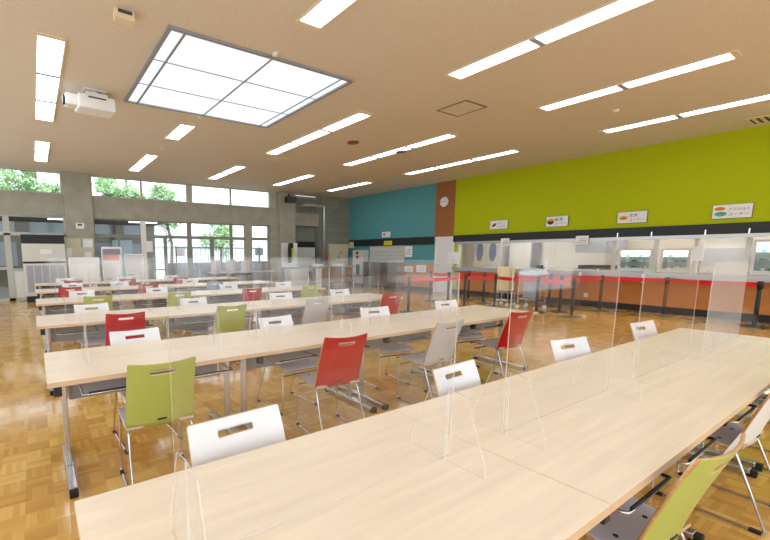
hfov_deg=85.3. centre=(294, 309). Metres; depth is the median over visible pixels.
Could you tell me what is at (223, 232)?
tree
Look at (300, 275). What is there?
base cabinet
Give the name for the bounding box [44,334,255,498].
folding table
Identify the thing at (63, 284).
dining chair
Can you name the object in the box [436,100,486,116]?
ceiling hatch
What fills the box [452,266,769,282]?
countertop
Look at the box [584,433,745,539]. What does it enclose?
dining chair
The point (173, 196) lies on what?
tree
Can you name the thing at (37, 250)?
tall cabinet
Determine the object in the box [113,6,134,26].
sensor box
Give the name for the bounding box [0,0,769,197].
ceiling
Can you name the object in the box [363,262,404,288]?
countertop
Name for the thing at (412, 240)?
trim
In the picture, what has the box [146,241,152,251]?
poster
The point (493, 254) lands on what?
tall cabinet
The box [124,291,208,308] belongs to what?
folding table
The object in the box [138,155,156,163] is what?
diffuser
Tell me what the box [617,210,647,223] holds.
menu sign
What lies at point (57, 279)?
dining chair
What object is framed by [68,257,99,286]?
whiteboard
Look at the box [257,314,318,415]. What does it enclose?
dining chair
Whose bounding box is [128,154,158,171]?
recessed light
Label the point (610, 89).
diffuser
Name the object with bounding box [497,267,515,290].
storage box
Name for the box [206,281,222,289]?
dining chair
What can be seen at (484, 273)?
barrier post
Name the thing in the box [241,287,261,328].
dining chair
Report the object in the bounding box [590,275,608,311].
barrier post
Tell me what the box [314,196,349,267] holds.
wall
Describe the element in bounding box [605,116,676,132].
diffuser
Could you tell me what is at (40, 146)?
diffuser
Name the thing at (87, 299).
dining chair
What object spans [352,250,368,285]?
cabinet
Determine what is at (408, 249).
paper notice
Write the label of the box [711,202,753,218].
menu sign
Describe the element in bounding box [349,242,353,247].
junction box
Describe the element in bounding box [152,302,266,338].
folding table
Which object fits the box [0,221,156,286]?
wall
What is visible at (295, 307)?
folding table
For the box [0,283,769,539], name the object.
floor
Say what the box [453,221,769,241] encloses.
trim
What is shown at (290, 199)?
grille
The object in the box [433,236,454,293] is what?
pillar
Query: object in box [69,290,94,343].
dining chair
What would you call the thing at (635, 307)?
baseboard
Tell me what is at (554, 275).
belt
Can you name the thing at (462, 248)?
wall
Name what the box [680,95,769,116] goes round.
diffuser
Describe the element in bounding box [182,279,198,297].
dining chair
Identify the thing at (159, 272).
ground
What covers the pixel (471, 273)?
belt
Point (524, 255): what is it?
locker
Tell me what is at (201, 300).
dining chair
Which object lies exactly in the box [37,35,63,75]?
diffuser
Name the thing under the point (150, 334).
dining chair
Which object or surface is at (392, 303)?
dining chair
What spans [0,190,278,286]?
wall
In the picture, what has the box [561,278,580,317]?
barrier post
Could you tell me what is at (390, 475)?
folding table
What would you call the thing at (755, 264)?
window
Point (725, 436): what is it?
dining chair
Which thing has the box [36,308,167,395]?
folding table
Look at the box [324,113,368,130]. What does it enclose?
diffuser
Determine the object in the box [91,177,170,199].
tree
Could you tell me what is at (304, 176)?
diffuser
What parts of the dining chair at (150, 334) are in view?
frame, seat, backrest, frame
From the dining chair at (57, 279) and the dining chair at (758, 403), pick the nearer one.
the dining chair at (758, 403)
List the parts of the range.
burner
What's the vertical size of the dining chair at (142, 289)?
0.816 m
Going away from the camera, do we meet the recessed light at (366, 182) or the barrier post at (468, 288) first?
the barrier post at (468, 288)
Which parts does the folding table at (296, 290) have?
modesty panel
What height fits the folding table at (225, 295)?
0.720 m
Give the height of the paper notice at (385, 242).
0.176 m
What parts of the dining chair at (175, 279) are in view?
backrest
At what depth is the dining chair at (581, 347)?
2.90 m
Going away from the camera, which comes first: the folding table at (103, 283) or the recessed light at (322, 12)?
the recessed light at (322, 12)
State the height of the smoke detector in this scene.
0.040 m
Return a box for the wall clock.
[440,196,449,206]
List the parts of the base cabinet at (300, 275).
door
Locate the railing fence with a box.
[175,246,260,277]
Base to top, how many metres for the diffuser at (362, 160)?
0.010 m
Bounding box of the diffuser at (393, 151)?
[374,147,410,156]
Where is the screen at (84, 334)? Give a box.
[75,262,190,364]
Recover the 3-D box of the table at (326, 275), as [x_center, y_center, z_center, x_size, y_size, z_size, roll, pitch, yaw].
[1.519,-1.304,16.586,1.982,0.920,0.600,-5,9,-32]
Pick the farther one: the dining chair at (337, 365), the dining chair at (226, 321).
the dining chair at (226, 321)
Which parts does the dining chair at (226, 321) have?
backrest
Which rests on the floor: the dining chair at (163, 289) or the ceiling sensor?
the dining chair at (163, 289)
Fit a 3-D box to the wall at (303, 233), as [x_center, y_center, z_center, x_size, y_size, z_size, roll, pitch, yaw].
[0.260,-3.098,18.465,1.470,3.970,0.200,-5,9,-32]
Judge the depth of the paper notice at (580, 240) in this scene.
10.93 m
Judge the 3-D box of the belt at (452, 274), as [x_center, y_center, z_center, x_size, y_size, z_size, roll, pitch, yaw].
[4.903,-1.044,12.063,1.107,0.110,0.003,-7,10,-40]
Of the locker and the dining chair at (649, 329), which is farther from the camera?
the locker
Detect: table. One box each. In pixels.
[35,281,95,315]
[35,287,109,314]
[36,295,130,352]
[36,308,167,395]
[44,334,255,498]
[74,410,610,539]
[93,280,149,291]
[106,284,173,294]
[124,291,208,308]
[145,278,191,288]
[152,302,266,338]
[165,283,225,291]
[191,277,239,302]
[195,288,272,323]
[214,321,385,428]
[223,280,274,288]
[243,297,342,328]
[262,286,325,323]
[307,266,354,288]
[315,293,403,320]
[329,312,473,409]
[394,368,733,539]
[416,305,538,377]
[542,344,769,539]
[625,328,769,471]
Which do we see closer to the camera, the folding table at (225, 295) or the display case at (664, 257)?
the folding table at (225, 295)
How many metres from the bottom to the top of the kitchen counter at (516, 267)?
0.940 m
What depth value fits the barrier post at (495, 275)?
10.81 m
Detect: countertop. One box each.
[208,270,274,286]
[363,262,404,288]
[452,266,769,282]
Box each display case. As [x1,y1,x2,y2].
[617,249,659,271]
[659,248,692,272]
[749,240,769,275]
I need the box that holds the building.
[155,199,267,268]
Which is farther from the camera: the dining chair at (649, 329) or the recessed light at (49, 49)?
the recessed light at (49, 49)
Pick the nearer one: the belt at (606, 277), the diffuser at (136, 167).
the belt at (606, 277)
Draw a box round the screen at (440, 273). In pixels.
[166,273,442,284]
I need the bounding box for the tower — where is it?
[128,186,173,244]
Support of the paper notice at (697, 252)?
attached to the wall at (680, 182)
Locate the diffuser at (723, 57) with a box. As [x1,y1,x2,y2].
[624,53,733,86]
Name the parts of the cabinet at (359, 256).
door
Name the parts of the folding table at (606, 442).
lock lever, shelf rail, shelf rail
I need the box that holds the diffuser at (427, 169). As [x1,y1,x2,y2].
[406,168,435,174]
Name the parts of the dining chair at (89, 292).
backrest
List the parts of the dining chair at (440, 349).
frame, seat, frame, backrest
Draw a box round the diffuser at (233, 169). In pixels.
[223,166,243,172]
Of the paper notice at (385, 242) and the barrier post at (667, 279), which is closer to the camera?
the barrier post at (667, 279)
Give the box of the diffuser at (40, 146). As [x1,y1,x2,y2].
[35,141,49,152]
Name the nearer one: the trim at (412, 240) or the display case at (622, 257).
the display case at (622, 257)
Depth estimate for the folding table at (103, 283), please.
10.38 m
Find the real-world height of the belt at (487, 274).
0.110 m
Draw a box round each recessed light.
[34,31,66,122]
[34,140,50,162]
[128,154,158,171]
[164,123,196,140]
[207,165,246,179]
[265,111,373,154]
[272,174,315,185]
[296,0,357,30]
[325,181,372,190]
[341,133,458,165]
[403,149,521,174]
[444,0,654,80]
[536,49,742,111]
[599,93,769,133]
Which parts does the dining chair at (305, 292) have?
backrest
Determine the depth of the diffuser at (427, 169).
12.69 m
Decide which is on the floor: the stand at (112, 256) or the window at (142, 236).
the stand at (112, 256)
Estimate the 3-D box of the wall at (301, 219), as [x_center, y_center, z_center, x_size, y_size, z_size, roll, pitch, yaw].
[0.394,-3.996,18.130,1.470,0.540,0.300,-5,9,-32]
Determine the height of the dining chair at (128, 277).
0.816 m
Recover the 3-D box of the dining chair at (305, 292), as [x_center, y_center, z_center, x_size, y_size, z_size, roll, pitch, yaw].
[0.207,-0.099,8.138,0.416,0.816,0.503,-5,9,-32]
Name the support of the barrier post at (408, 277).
on the floor
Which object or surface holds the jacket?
hanging from the rack
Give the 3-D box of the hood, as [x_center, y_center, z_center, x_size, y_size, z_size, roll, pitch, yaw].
[9.464,-2.377,12.489,1.000,1.240,0.972,-5,9,-32]
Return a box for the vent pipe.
[300,204,325,265]
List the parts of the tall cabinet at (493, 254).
door, door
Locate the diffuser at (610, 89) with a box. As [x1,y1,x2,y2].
[541,86,622,109]
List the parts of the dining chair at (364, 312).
frame, backrest, seat, frame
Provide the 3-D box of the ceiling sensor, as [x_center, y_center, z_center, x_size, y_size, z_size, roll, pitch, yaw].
[-0.248,-3.279,5.238,0.090,0.037,0.090,-5,9,-32]
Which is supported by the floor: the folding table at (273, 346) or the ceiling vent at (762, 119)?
the folding table at (273, 346)
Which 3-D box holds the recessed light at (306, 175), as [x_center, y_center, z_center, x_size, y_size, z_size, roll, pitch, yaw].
[-0.070,-4.509,14.234,0.320,0.029,2.468,-5,9,-32]
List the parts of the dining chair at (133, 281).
backrest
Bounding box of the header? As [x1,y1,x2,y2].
[456,228,769,274]
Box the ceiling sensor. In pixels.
[272,52,277,56]
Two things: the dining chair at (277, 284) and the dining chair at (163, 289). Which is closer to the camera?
the dining chair at (163, 289)
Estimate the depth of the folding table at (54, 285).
9.69 m
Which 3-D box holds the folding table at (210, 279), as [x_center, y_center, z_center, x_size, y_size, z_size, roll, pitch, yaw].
[-2.331,-0.558,11.878,1.257,0.720,0.820,-5,9,-32]
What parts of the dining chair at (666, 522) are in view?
frame, seat, backrest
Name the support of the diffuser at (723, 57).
attached to the recessed light at (733, 54)
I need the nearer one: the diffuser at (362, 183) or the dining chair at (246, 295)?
the dining chair at (246, 295)
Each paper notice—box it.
[384,241,391,244]
[405,246,411,256]
[405,266,412,271]
[416,265,425,271]
[447,252,459,263]
[500,238,509,245]
[575,236,588,244]
[691,247,704,260]
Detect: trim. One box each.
[349,236,433,245]
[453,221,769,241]
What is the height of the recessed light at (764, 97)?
0.029 m
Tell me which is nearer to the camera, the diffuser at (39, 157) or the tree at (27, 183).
the diffuser at (39, 157)
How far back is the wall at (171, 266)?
19.85 m
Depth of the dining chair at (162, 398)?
2.35 m
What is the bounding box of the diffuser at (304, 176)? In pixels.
[292,175,311,180]
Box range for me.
[575,240,627,270]
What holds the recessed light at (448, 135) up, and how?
in the ceiling at (397, 54)
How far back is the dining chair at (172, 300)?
6.54 m
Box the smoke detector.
[347,140,358,144]
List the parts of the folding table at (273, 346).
leg, lock lever, shelf rail, modesty panel, leg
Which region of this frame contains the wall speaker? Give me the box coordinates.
[285,194,296,202]
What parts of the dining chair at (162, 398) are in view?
frame, seat, backrest, frame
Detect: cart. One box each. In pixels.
[496,290,515,306]
[515,274,548,309]
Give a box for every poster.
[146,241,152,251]
[177,249,183,255]
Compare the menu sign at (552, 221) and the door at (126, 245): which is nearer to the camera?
the menu sign at (552, 221)
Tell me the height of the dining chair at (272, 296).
0.816 m
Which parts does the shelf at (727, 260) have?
door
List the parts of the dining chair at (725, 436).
frame, frame, seat, backrest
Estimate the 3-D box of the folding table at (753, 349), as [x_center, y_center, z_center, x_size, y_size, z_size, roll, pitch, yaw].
[3.320,0.621,3.196,1.257,0.720,0.820,-5,9,-32]
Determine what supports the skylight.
attached to the ceiling at (397, 54)
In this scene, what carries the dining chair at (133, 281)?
on the floor
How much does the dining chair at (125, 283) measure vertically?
0.816 m
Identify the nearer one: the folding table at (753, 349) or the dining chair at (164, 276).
the folding table at (753, 349)
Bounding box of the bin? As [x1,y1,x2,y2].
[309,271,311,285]
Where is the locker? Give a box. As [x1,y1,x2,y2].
[508,242,540,267]
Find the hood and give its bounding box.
[575,240,627,252]
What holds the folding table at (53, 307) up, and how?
on the floor
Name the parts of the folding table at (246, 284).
modesty panel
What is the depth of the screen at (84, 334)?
2.63 m
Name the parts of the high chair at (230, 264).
seat, backrest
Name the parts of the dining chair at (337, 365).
frame, seat, backrest, frame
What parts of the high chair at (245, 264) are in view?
backrest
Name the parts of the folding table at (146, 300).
modesty panel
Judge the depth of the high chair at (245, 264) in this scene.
14.35 m
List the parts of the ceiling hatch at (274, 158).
panel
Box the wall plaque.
[382,231,390,236]
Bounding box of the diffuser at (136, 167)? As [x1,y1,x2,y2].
[130,164,145,170]
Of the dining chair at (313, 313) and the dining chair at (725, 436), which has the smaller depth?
the dining chair at (725, 436)
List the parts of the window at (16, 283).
frame, door panel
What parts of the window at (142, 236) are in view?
frame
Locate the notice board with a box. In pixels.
[64,238,94,257]
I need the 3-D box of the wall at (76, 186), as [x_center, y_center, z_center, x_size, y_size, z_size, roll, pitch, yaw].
[-6.978,-2.380,13.246,0.800,3.970,0.420,-5,9,-32]
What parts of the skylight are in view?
pane, pane, pane, pane, pane, pane, pane, pane, pane, pane, pane, pane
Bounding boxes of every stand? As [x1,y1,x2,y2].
[101,247,122,292]
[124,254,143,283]
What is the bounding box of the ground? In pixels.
[156,269,164,278]
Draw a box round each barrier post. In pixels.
[400,276,415,312]
[423,272,436,301]
[447,272,450,299]
[458,274,467,306]
[461,271,474,300]
[476,272,489,303]
[488,274,501,307]
[527,276,544,312]
[540,273,556,306]
[550,276,567,312]
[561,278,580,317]
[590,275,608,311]
[652,277,673,316]
[740,281,768,328]
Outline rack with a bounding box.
[281,243,297,267]
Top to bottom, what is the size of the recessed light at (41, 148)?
0.029 m
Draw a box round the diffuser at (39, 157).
[35,153,47,161]
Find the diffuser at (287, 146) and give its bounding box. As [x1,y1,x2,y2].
[268,143,297,153]
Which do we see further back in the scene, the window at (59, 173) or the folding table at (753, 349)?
the window at (59, 173)
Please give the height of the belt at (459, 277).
0.110 m
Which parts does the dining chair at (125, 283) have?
backrest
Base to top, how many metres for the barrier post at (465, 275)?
0.885 m
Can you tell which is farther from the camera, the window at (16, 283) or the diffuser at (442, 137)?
the window at (16, 283)
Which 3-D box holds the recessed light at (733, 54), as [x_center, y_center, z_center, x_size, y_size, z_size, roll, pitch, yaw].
[5.056,-3.425,6.250,0.320,0.029,2.468,-5,9,-32]
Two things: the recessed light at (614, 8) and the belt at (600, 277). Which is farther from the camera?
the belt at (600, 277)
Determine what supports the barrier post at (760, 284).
on the floor
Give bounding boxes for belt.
[411,276,464,281]
[432,272,446,275]
[451,272,468,275]
[467,276,493,279]
[470,272,482,275]
[486,273,548,277]
[497,276,536,281]
[540,278,571,283]
[553,274,599,278]
[577,276,601,281]
[604,276,664,281]
[669,278,756,286]
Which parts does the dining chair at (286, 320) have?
frame, backrest, seat, frame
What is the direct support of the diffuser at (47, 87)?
attached to the recessed light at (49, 49)
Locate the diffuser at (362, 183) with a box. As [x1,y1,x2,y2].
[347,182,368,186]
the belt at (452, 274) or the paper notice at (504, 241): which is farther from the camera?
the paper notice at (504, 241)
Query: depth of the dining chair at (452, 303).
5.08 m
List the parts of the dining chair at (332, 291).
backrest, seat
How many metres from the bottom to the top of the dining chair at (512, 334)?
0.816 m
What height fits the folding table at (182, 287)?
0.720 m
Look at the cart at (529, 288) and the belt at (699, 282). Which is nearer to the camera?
the belt at (699, 282)
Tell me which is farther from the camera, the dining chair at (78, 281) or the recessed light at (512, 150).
the recessed light at (512, 150)
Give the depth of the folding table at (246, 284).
9.98 m
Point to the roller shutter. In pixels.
(377, 253)
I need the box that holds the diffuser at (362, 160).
[344,157,375,165]
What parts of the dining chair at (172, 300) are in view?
backrest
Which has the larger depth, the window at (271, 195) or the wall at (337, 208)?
the wall at (337, 208)
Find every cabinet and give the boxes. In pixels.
[20,234,66,302]
[284,268,307,285]
[296,241,314,270]
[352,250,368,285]
[473,243,509,266]
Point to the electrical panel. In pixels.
(337, 253)
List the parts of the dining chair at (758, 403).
frame, seat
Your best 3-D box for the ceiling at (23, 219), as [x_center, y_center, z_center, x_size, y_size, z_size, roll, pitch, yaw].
[-9.910,-3.672,15.595,10.400,0.200,6.850,-5,9,-32]
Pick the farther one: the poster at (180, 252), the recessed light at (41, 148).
the poster at (180, 252)
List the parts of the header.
rail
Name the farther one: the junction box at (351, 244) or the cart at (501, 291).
the junction box at (351, 244)
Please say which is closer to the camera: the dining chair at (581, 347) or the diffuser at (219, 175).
the dining chair at (581, 347)
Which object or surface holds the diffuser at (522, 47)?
attached to the recessed light at (614, 8)
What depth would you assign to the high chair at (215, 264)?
13.75 m
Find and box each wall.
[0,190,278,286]
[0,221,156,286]
[61,171,95,268]
[168,262,229,277]
[276,191,295,284]
[295,195,314,241]
[295,213,317,226]
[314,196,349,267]
[349,124,769,314]
[452,242,461,288]
[461,244,463,265]
[463,237,769,272]
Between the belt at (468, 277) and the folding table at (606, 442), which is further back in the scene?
the belt at (468, 277)
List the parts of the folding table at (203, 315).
leg, modesty panel, shelf rail, leg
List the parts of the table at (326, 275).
panel, panel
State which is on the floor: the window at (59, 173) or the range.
the range
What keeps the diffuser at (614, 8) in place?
attached to the recessed light at (614, 8)
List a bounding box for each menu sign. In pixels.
[490,220,508,229]
[546,215,568,226]
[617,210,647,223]
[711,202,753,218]
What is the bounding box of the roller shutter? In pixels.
[370,245,404,261]
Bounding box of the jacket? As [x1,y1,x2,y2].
[288,243,293,262]
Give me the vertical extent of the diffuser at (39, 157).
0.010 m
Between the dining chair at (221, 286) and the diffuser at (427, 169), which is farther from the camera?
the diffuser at (427, 169)
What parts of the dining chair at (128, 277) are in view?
backrest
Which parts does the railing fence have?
post, post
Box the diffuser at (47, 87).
[36,74,58,101]
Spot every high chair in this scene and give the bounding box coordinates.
[206,260,221,276]
[221,260,236,280]
[236,260,250,280]
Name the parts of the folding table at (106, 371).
lock lever, leg, shelf rail, modesty panel, shelf rail, leg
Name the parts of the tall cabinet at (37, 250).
louvre panel, name plate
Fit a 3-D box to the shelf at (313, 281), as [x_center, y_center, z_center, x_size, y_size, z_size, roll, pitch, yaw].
[1.519,-1.160,16.606,1.922,0.030,0.500,-5,9,-32]
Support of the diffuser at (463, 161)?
attached to the recessed light at (512, 150)
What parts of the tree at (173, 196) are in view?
crown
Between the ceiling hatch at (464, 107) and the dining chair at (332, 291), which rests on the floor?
the dining chair at (332, 291)
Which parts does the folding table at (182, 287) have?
modesty panel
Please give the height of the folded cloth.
0.156 m
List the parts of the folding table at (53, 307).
leg, modesty panel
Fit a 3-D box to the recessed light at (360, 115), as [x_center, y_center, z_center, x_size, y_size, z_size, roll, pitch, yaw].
[0.354,-3.790,8.959,0.320,0.029,3.668,-5,9,-32]
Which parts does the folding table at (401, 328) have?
leg, lock lever, modesty panel, shelf rail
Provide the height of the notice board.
0.620 m
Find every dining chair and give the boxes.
[56,278,72,281]
[58,286,81,297]
[62,283,82,286]
[64,280,82,285]
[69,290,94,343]
[74,303,108,348]
[84,295,112,310]
[102,311,144,345]
[109,327,182,453]
[110,281,130,308]
[117,276,131,308]
[117,356,195,485]
[119,278,135,305]
[139,283,160,321]
[146,287,176,333]
[162,291,193,338]
[163,275,176,290]
[169,277,187,291]
[180,297,213,336]
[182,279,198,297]
[186,403,285,467]
[204,304,246,374]
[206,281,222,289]
[219,284,246,325]
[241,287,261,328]
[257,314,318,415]
[269,292,301,323]
[275,281,290,286]
[293,298,329,324]
[295,333,367,433]
[300,285,318,318]
[330,289,360,319]
[359,306,412,389]
[378,293,401,313]
[395,319,464,403]
[432,359,480,396]
[434,299,483,366]
[470,310,533,382]
[549,336,590,363]
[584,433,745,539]
[629,320,657,340]
[650,393,769,535]
[701,393,769,470]
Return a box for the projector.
[62,87,115,118]
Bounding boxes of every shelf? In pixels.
[309,280,352,282]
[697,248,752,274]
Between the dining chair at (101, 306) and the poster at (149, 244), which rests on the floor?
the dining chair at (101, 306)
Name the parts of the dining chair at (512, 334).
frame, seat, frame, backrest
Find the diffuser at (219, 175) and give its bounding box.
[210,173,226,178]
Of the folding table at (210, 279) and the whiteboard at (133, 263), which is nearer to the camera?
the folding table at (210, 279)
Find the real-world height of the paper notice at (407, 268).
0.224 m
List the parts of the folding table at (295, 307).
leg, modesty panel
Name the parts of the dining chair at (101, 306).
seat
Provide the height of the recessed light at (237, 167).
0.029 m
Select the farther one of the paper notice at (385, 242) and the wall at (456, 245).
the paper notice at (385, 242)
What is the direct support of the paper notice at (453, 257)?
attached to the screen
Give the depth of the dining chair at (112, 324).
4.20 m
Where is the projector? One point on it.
(89, 101)
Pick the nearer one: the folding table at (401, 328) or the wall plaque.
the folding table at (401, 328)
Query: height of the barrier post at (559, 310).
0.885 m
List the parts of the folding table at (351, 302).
leg, modesty panel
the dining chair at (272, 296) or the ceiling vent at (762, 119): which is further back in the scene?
the ceiling vent at (762, 119)
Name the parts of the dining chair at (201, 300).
backrest, seat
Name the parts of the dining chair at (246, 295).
backrest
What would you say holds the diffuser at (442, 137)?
attached to the recessed light at (448, 135)
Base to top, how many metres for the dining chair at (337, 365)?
0.816 m
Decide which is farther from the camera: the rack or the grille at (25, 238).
the rack
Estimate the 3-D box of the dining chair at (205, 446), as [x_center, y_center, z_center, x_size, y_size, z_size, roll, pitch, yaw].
[-0.092,0.820,1.400,0.416,0.816,0.503,-6,10,-35]
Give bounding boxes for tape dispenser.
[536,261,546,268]
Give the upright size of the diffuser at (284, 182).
0.010 m
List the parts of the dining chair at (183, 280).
backrest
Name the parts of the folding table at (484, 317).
modesty panel, shelf rail, leg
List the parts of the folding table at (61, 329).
leg, shelf rail, modesty panel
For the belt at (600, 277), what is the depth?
9.53 m
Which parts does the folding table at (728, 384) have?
shelf rail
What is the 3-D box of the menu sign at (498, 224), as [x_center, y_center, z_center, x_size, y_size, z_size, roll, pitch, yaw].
[6.513,-2.700,12.946,0.036,0.276,0.599,-5,9,-32]
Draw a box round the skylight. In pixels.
[124,25,353,127]
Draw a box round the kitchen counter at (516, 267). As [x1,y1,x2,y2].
[516,267,595,269]
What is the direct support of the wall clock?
attached to the wall at (680, 182)
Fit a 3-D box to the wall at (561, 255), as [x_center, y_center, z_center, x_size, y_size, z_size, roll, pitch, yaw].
[11.525,-1.606,12.145,0.200,2.700,15.300,-5,9,-32]
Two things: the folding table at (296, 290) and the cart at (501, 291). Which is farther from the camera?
the cart at (501, 291)
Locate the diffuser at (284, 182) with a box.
[275,181,293,185]
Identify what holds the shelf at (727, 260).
on the floor
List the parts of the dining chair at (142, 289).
backrest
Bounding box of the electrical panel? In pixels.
[328,244,348,265]
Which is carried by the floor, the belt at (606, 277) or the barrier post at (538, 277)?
the barrier post at (538, 277)
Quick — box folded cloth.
[517,268,547,274]
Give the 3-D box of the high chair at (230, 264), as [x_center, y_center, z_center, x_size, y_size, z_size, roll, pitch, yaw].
[-2.292,-1.124,14.261,0.444,1.201,0.462,-5,9,-32]
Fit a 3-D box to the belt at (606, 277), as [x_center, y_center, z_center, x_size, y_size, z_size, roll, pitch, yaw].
[8.021,-0.713,9.618,1.094,0.110,0.003,7,10,41]
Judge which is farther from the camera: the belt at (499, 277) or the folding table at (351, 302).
the belt at (499, 277)
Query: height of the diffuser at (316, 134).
0.010 m
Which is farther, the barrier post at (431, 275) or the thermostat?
the thermostat
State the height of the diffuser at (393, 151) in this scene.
0.010 m
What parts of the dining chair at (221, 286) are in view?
backrest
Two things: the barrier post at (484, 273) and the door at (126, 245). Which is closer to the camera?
the barrier post at (484, 273)
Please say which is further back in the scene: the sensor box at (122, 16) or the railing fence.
the railing fence
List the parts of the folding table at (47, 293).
modesty panel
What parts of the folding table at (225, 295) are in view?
modesty panel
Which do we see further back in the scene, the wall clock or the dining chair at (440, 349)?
the wall clock
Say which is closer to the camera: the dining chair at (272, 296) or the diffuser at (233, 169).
the dining chair at (272, 296)
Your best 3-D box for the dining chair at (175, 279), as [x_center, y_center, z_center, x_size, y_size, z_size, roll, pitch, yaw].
[-3.105,-0.479,10.947,0.416,0.816,0.503,-5,9,-32]
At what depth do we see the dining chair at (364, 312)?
4.39 m
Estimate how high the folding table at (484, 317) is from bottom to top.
0.720 m
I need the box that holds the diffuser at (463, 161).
[439,160,471,167]
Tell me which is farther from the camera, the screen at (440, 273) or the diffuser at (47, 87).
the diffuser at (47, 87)
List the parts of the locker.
door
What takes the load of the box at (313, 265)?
on the table at (326, 275)
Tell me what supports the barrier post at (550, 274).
on the floor
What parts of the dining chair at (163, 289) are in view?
backrest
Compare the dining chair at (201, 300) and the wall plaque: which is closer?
the dining chair at (201, 300)
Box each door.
[112,240,132,278]
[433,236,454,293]
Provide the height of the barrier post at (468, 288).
0.885 m
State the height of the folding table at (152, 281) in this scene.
0.720 m
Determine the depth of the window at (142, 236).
15.12 m
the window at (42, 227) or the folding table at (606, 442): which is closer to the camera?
the folding table at (606, 442)
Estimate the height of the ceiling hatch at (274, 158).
0.012 m
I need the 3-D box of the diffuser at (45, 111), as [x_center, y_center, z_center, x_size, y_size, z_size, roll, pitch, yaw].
[-4.483,-3.570,7.318,0.280,0.010,1.132,-5,9,-32]
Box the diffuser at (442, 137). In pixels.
[410,135,454,146]
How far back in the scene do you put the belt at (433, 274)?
11.96 m
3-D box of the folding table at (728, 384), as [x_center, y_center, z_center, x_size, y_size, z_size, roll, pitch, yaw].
[2.256,0.713,2.526,1.257,0.720,0.820,-5,9,-32]
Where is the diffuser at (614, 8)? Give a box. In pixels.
[536,0,650,42]
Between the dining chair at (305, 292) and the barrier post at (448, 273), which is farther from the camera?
the barrier post at (448, 273)
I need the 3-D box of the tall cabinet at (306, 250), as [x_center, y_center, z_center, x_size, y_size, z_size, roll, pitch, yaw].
[0.381,-2.066,18.330,1.120,1.960,0.370,-5,9,-32]
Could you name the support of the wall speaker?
attached to the wall at (286, 211)
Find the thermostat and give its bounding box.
[75,223,83,228]
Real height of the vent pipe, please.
3.585 m
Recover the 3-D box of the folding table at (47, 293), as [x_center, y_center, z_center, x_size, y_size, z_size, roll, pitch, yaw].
[-4.401,-0.044,8.125,1.257,0.720,0.820,-5,9,-32]
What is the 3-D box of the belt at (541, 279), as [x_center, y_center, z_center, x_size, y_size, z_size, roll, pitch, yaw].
[6.072,-0.653,9.450,0.003,0.110,0.770,-3,8,-21]
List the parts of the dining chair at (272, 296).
backrest, seat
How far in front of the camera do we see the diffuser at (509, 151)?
10.55 m
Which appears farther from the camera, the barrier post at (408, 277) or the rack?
the rack
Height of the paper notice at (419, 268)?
0.274 m
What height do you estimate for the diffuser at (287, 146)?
0.010 m
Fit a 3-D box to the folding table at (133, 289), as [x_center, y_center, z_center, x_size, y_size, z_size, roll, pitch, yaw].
[-3.338,-0.136,8.794,1.257,0.720,0.820,-5,9,-32]
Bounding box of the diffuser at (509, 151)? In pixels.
[474,150,517,159]
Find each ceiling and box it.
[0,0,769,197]
[0,216,164,225]
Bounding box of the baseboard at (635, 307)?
[349,281,769,322]
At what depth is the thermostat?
12.99 m
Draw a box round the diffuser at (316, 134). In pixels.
[293,130,328,143]
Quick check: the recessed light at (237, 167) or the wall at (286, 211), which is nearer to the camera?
the recessed light at (237, 167)
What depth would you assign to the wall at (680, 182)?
10.53 m
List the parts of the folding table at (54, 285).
modesty panel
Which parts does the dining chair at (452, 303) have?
backrest, frame, seat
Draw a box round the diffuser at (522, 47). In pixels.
[449,40,538,78]
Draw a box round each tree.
[0,169,60,192]
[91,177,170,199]
[146,187,185,262]
[194,224,238,261]
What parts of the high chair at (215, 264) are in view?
seat, backrest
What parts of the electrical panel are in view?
door, door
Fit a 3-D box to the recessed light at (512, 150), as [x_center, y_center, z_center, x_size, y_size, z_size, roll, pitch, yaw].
[4.590,-4.158,11.628,0.320,0.029,3.668,-5,9,-32]
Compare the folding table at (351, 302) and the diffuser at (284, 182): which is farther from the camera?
the diffuser at (284, 182)
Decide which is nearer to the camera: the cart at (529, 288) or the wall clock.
the cart at (529, 288)
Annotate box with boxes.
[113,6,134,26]
[312,264,323,266]
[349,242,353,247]
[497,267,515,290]
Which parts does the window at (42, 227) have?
pane, pane, pane, pane, pane, pane, pane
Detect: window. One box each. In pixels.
[0,166,62,193]
[0,214,68,300]
[0,221,140,265]
[90,175,275,208]
[93,218,269,295]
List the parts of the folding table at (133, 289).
modesty panel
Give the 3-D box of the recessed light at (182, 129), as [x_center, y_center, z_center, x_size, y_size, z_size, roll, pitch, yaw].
[-2.428,-3.744,8.602,0.320,0.019,1.268,-5,9,-32]
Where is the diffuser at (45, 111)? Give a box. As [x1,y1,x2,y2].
[36,101,54,120]
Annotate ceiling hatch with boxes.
[266,156,289,161]
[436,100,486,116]
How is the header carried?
attached to the wall at (680, 182)
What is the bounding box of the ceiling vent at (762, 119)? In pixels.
[745,115,769,124]
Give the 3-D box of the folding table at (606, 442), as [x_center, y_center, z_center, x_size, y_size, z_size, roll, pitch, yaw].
[1.193,0.805,1.856,1.257,0.720,0.820,-5,9,-32]
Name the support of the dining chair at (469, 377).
on the floor
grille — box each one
[20,234,64,243]
[288,197,295,201]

